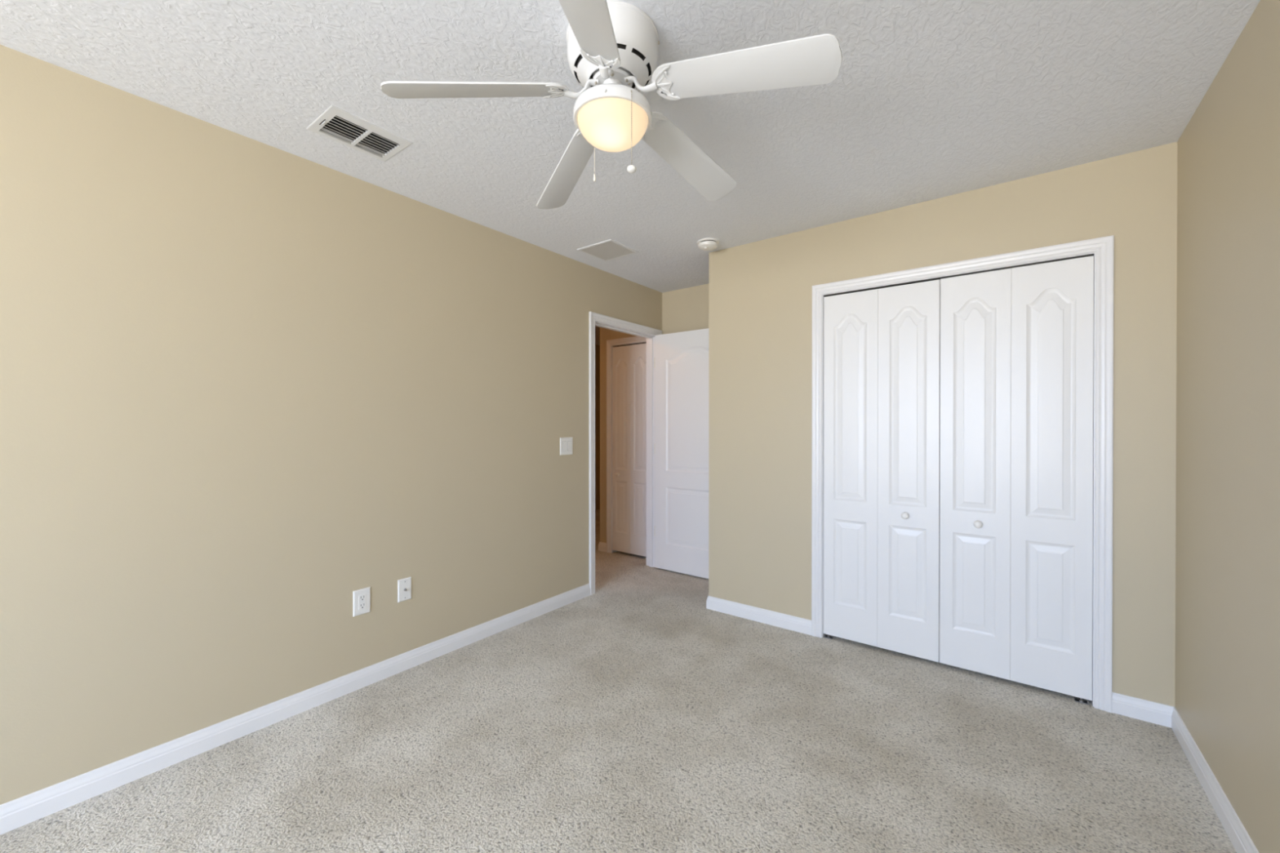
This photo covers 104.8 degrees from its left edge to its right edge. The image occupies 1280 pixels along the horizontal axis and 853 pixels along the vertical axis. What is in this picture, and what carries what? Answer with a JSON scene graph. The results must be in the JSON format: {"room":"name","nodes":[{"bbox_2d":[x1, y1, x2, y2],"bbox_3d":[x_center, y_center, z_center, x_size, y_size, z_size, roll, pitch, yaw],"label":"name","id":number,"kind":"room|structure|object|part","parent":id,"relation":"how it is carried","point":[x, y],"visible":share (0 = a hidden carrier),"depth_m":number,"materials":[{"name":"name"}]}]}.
{"room":"empty bedroom","nodes":[
{"label":"empty bedroom","id":0,"kind":"room"},
{"bbox_2d":[0,44,662,804],"bbox_3d":[-1.496,0.036,2.822,0.791,2.440,8.300,0,0,37],"label":"wall","id":1,"kind":"structure","parent":0,"point":[249,387],"depth_m":2.00,"materials":[{"name":"beige paint"}]},
{"bbox_2d":[0,582,590,835],"bbox_3d":[-2.024,1.218,1.462,0.012,0.086,5.486,0,0,37],"label":"baseboard","id":2,"kind":"structure","parent":1,"relation":"attached to","point":[16,813],"depth_m":1.98,"materials":[{"name":"white paint"}]},
{"bbox_2d":[352,586,370,617],"bbox_3d":[-1.338,0.847,2.372,0.008,0.122,0.079,0,0,37],"label":"power outlet","id":3,"kind":"object","parent":1,"relation":"attached to","point":[361,597],"visible":1,"depth_m":2.37,"materials":[{"name":"white plastic"}]},
{"bbox_2d":[397,576,411,602],"bbox_3d":[-1.208,0.844,2.536,0.016,0.115,0.071,0,0,37],"label":"wall plate","id":4,"kind":"object","parent":1,"relation":"attached to","point":[404,585],"visible":1,"depth_m":2.54,"materials":[{"name":"white plastic"}]},
{"bbox_2d":[560,437,572,455],"bbox_3d":[-0.515,0.142,3.458,0.010,0.122,0.122,0,0,37],"label":"light switch","id":5,"kind":"object","parent":1,"relation":"attached to","point":[566,443],"visible":1,"depth_m":3.45,"materials":[{"name":"white plastic"}]},
{"bbox_2d":[598,542,606,551],"bbox_3d":[0.176,1.201,5.622,0.116,0.086,1.822,0,0,37],"label":"baseboard","id":6,"kind":"structure","parent":1,"relation":"attached to","point":[602,546],"depth_m":4.90,"materials":[{"name":"white paint"}]},
{"bbox_2d":[589,311,662,595],"bbox_3d":[-0.135,0.203,4.049,0.132,2.096,0.931,0,0,37],"label":"door frame","id":7,"kind":"structure","parent":1,"relation":"attached to","point":[598,320],"depth_m":4.01,"materials":[{"name":"white paint"}]},
{"bbox_2d":[612,342,646,346],"bbox_3d":[-0.080,-0.779,4.704,0.456,0.006,0.024,0,0,37],"label":"door track","id":8,"kind":"object","parent":1,"relation":"attached to","point":[643,342],"visible":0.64,"depth_m":4.71,"materials":[{"name":"grey metal"}]},
{"bbox_2d":[653,328,708,578],"bbox_3d":[0.456,0.224,4.079,0.810,2.026,0.161,0,0,37],"label":"door","id":9,"kind":"structure","parent":1,"relation":"in","point":[681,359],"depth_m":4.13,"materials":[{"name":"white paint"}]},
{"bbox_2d":[595,344,599,510],"bbox_3d":[-1.901,0.024,5.696,0.100,2.440,4.400,0,0,37],"label":"wall","id":10,"kind":"structure","parent":0,"point":[597,346],"depth_m":7.30,"materials":[{"name":"beige paint"}]},
{"bbox_2d":[0,509,1236,852],"bbox_3d":[-0.922,1.298,2.384,5.661,0.080,8.515,0,0,37],"label":"floor","id":11,"kind":"structure","parent":0,"point":[633,714],"depth_m":1.86,"materials":[{"name":"beige carpet"}]},
{"bbox_2d":[612,342,646,556],"bbox_3d":[-0.091,0.224,4.692,0.452,1.988,0.064,0,0,37],"label":"door","id":12,"kind":"structure","parent":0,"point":[628,362],"depth_m":4.71,"materials":[{"name":"white paint"}]},
{"bbox_2d":[0,0,1260,345],"bbox_3d":[-0.922,-1.242,2.374,5.661,0.120,8.515,0,0,37],"label":"ceiling","id":13,"kind":"structure","parent":0,"point":[927,100],"depth_m":1.74,"materials":[{"name":"white paint"}]},
{"bbox_2d":[306,105,413,161],"bbox_3d":[-1.137,-1.227,2.006,0.242,0.108,0.308,0,0,37],"label":"ceiling vent","id":14,"kind":"object","parent":13,"relation":"in","point":[338,125],"visible":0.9,"depth_m":2.03,"materials":[{"name":"white metal"}]},
{"bbox_2d":[576,239,638,261],"bbox_3d":[-0.216,-1.182,3.333,0.303,0.008,0.294,0,0,37],"label":"ceiling vent","id":15,"kind":"object","parent":13,"relation":"in","point":[606,251],"visible":1,"depth_m":3.31,"materials":[{"name":"white metal"}]},
{"bbox_2d":[380,0,841,208],"bbox_3d":[-0.044,-0.949,1.519,1.228,0.460,1.218,0,0,37],"label":"ceiling fan","id":16,"kind":"object","parent":13,"relation":"hanging from","point":[612,46],"visible":1,"depth_m":1.41,"materials":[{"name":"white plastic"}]},
{"bbox_3d":[-0.466,-0.966,1.415,0.513,0.102,0.126,0,0,-10],"label":"blade","id":17,"kind":"part","parent":16,"relation":"part of","materials":[{"name":"white wood"}]},
{"bbox_3d":[-0.271,-0.956,1.845,0.126,0.116,0.511,0,0,-26],"label":"blade","id":18,"kind":"part","parent":16,"relation":"part of","materials":[{"name":"white wood"}]},
{"bbox_3d":[-0.123,-0.951,1.114,0.126,0.118,0.510,0,0,8],"label":"blade","id":19,"kind":"part","parent":16,"relation":"part of","materials":[{"name":"white wood"}]},
{"bbox_3d":[-0.146,-0.889,1.604,0.003,0.129,0.010,0,0,-32],"label":"pull chain","id":20,"kind":"part","parent":16,"relation":"part of","materials":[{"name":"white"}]},
{"bbox_3d":[-0.083,-0.897,1.503,0.214,0.080,0.214,0,0,37],"label":"lamp shade","id":21,"kind":"part","parent":16,"relation":"part of","materials":[{"name":"white glass"}]},
{"bbox_3d":[-0.025,-0.844,1.398,0.003,0.216,0.010,0,0,-29],"label":"pull chain","id":22,"kind":"part","parent":16,"relation":"part of","materials":[{"name":"silver metal"}]},
{"bbox_3d":[0.173,-0.966,1.799,0.126,0.105,0.513,0,0,43],"label":"blade","id":23,"kind":"part","parent":16,"relation":"part of","materials":[{"name":"white wood"}]},
{"bbox_3d":[0.276,-0.960,1.345,0.512,0.109,0.126,0,0,26],"label":"blade","id":24,"kind":"part","parent":16,"relation":"part of","materials":[{"name":"white wood"}]},
{"bbox_2d":[697,237,719,250],"bbox_3d":[0.439,-1.160,3.173,0.138,0.052,0.138,0,0,37],"label":"smoke detector","id":25,"kind":"object","parent":13,"relation":"attached to","point":[708,243],"visible":1,"depth_m":3.13,"materials":[{"name":"white plastic"}]},
{"bbox_3d":[0.439,-1.181,3.173,0.138,0.009,0.138,0,0,37],"label":"plate","id":26,"kind":"part","parent":25,"relation":"part of","materials":[{"name":"white plastic"}]},
{"bbox_2d":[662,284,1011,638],"bbox_3d":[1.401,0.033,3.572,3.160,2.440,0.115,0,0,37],"label":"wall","id":27,"kind":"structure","parent":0,"point":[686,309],"depth_m":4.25,"materials":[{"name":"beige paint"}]},
{"bbox_2d":[606,336,646,553],"bbox_3d":[-0.061,0.202,4.732,0.579,2.092,0.132,0,0,37],"label":"door frame","id":28,"kind":"structure","parent":27,"relation":"attached to","point":[610,343],"depth_m":4.83,"materials":[{"name":"white paint"}]},
{"bbox_2d":[708,142,1177,706],"bbox_3d":[1.550,0.035,2.977,2.206,2.440,0.654,0,0,37],"label":"wall","id":29,"kind":"structure","parent":0,"point":[760,292],"depth_m":2.53,"materials":[{"name":"beige paint"}]},
{"bbox_2d":[706,595,811,635],"bbox_3d":[0.944,1.210,3.432,0.720,0.086,0.666,0,0,37],"label":"baseboard","id":30,"kind":"structure","parent":29,"relation":"attached to","point":[786,621],"depth_m":3.15,"materials":[{"name":"white paint"}]},
{"bbox_2d":[823,280,940,662],"bbox_3d":[1.321,0.247,2.740,0.589,2.018,0.064,0,0,37],"label":"door","id":31,"kind":"structure","parent":29,"relation":"in","point":[882,346],"depth_m":2.73,"materials":[{"name":"white paint"}]},
{"bbox_3d":[1.423,0.481,2.645,0.037,0.037,0.034,0,0,37],"label":"knob","id":32,"kind":"part","parent":31,"relation":"part of","materials":[{"name":"white plastic"}]},
{"bbox_2d":[823,253,1093,297],"bbox_3d":[1.569,-0.770,2.573,1.185,0.006,0.024,0,0,37],"label":"door track","id":33,"kind":"object","parent":29,"relation":"attached to","point":[1090,255],"visible":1,"depth_m":2.52,"materials":[{"name":"grey metal"}]},
{"bbox_2d":[811,235,1114,712],"bbox_3d":[1.587,0.211,2.601,1.308,2.092,0.132,0,0,37],"label":"door frame","id":34,"kind":"structure","parent":29,"relation":"attached to","point":[1102,248],"depth_m":2.19,"materials":[{"name":"white paint"}]},
{"bbox_2d":[939,255,1093,704],"bbox_3d":[1.794,0.247,2.383,0.589,2.020,0.064,0,0,37],"label":"door","id":35,"kind":"structure","parent":29,"relation":"in","point":[1016,484],"depth_m":2.37,"materials":[{"name":"white paint"}]},
{"bbox_3d":[1.681,0.489,2.450,0.037,0.037,0.034,0,0,37],"label":"knob","id":36,"kind":"part","parent":35,"relation":"part of","materials":[{"name":"white plastic"}]},
{"bbox_2d":[1174,0,1279,852],"bbox_3d":[0.768,0.047,0.016,0.115,2.440,6.552,0,0,37],"label":"wall","id":37,"kind":"structure","parent":0,"point":[1227,678],"depth_m":1.52,"materials":[{"name":"beige paint"}]},
{"bbox_2d":[1111,691,1258,852],"bbox_3d":[0.413,1.224,-0.192,0.195,0.086,5.783,0,0,37],"label":"baseboard","id":38,"kind":"structure","parent":37,"relation":"attached to","point":[1166,715],"depth_m":1.81,"materials":[{"name":"white paint"}]}
]}

